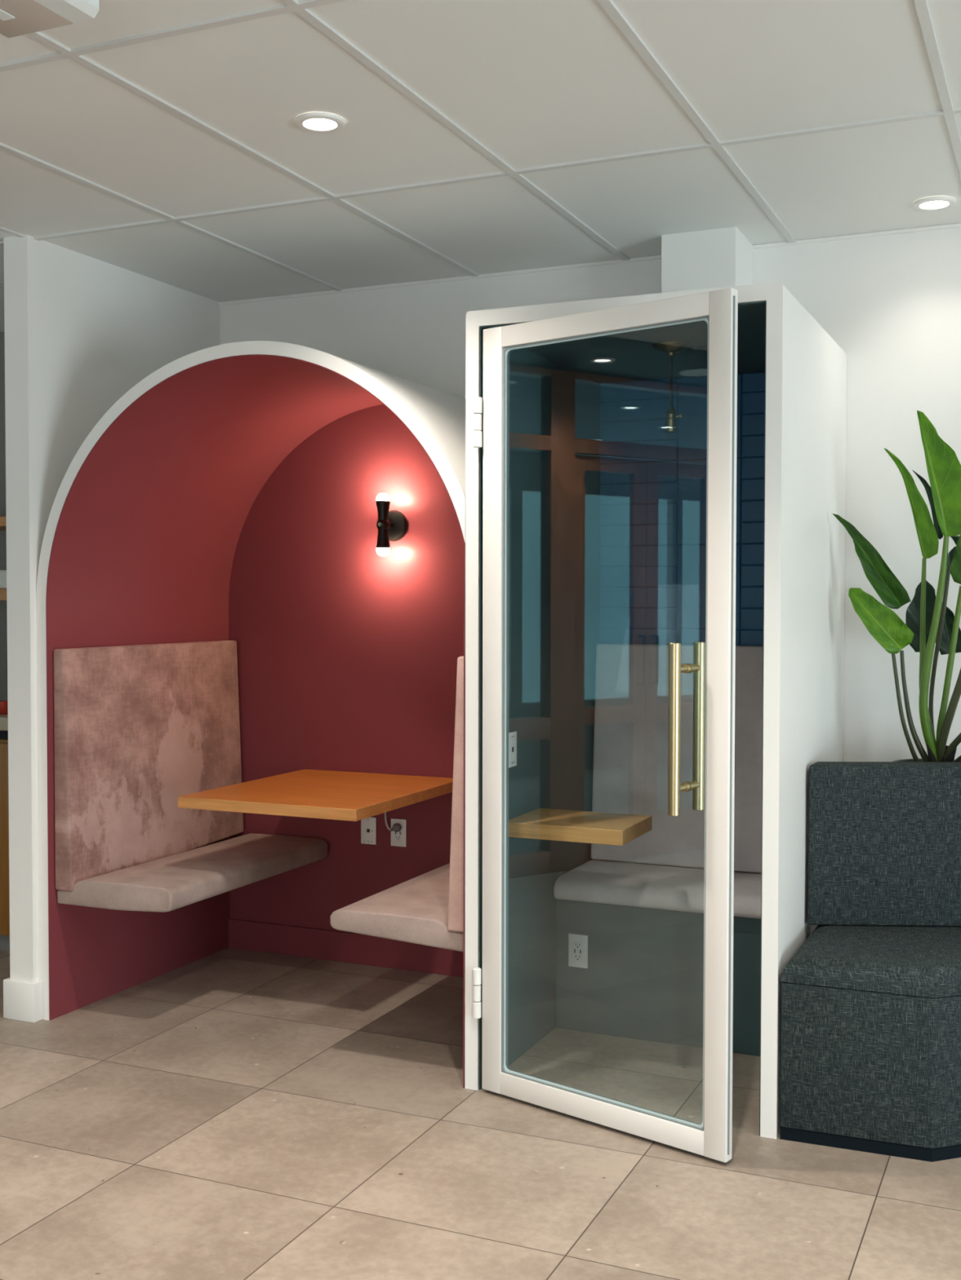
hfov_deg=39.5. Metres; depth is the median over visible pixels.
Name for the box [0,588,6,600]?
wall shelf
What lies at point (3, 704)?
mug
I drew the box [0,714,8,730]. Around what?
countertop
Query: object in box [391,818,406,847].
power outlet
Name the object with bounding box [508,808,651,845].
table
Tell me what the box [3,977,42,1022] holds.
baseboard
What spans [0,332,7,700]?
wall
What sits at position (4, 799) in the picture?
base cabinet
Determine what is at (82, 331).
wall
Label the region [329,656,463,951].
bench
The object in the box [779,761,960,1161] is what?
sofa
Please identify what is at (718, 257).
column
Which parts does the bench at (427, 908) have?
backrest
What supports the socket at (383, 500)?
attached to the wall sconce at (392, 526)
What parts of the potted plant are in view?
stem, stem, planter, stem, stem, stem, crown, stem, stem, stem, stem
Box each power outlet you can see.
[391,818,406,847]
[568,933,587,968]
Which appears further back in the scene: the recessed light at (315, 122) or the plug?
the plug
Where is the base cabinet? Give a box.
[0,730,9,951]
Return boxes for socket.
[375,493,390,519]
[375,528,390,555]
[663,405,677,433]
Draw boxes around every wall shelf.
[0,516,6,530]
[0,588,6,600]
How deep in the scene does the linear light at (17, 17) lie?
2.80 m
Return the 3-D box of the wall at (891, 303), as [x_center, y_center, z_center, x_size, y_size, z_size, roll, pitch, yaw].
[2.682,-0.009,4.175,8.478,2.782,0.120,1,2,24]
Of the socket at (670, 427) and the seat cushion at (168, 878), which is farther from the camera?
the seat cushion at (168, 878)
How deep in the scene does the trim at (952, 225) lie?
5.11 m
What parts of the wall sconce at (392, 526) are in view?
arm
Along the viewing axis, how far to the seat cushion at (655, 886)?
4.60 m
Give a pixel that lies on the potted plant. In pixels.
(929, 621)
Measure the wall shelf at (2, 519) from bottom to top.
0.043 m
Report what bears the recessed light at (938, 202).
in the ceiling
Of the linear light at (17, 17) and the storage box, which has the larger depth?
the storage box
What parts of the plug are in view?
cord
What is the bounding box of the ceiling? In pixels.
[0,0,960,332]
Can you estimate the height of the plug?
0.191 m
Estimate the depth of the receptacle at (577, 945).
4.65 m
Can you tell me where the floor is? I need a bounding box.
[0,947,960,1279]
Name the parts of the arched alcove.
skirting, panel, panel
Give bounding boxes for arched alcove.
[35,341,465,1088]
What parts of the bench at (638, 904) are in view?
backrest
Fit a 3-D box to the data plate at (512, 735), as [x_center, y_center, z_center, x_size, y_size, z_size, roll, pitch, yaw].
[0.101,0.351,4.299,0.007,0.112,0.072,1,2,24]
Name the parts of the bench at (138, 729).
backrest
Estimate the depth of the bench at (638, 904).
4.69 m
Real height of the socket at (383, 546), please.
0.113 m
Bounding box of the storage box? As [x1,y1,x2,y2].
[0,569,6,588]
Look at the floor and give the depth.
3.59 m
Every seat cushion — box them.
[57,833,328,911]
[329,862,463,951]
[553,858,760,918]
[780,924,960,997]
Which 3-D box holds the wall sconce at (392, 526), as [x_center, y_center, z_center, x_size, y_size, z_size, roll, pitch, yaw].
[-0.375,-0.461,5.369,0.128,0.250,0.125,1,2,24]
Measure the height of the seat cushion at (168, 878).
0.100 m
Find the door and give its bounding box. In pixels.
[472,288,737,1162]
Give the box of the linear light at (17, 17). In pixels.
[0,0,99,38]
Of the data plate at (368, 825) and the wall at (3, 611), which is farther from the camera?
the wall at (3, 611)
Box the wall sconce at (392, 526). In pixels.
[375,493,408,555]
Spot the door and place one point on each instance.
(713, 668)
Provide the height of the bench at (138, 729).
0.918 m
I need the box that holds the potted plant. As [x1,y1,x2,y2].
[831,410,960,761]
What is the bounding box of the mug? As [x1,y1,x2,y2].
[0,700,8,714]
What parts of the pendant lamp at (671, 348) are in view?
cord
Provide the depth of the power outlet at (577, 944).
4.66 m
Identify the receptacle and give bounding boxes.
[394,824,401,841]
[573,941,582,960]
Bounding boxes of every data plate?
[360,817,376,844]
[508,731,516,767]
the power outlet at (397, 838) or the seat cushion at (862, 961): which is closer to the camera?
the seat cushion at (862, 961)
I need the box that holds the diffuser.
[0,0,99,24]
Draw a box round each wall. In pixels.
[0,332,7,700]
[4,235,220,982]
[219,226,960,761]
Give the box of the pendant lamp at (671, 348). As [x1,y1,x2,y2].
[652,341,690,433]
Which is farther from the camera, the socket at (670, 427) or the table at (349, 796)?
the table at (349, 796)
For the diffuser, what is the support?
attached to the linear light at (17, 17)
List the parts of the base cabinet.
shadow rail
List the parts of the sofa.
backrest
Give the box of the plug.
[384,812,401,831]
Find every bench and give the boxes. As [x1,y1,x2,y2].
[53,640,328,911]
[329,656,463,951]
[553,643,762,1056]
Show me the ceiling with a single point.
(161, 140)
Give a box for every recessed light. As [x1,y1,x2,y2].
[294,112,345,133]
[911,195,955,211]
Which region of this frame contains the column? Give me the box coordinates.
[661,226,752,293]
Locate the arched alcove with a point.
(231, 492)
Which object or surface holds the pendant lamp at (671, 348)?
hanging from the booth
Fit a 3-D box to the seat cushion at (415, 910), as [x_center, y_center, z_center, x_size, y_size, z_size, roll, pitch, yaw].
[-0.050,0.905,4.731,0.494,0.098,1.064,1,2,24]
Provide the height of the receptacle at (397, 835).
0.067 m
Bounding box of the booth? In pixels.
[464,281,846,1138]
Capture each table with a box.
[177,768,453,821]
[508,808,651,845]
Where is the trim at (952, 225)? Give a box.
[218,222,960,305]
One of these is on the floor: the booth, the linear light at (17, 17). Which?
the booth

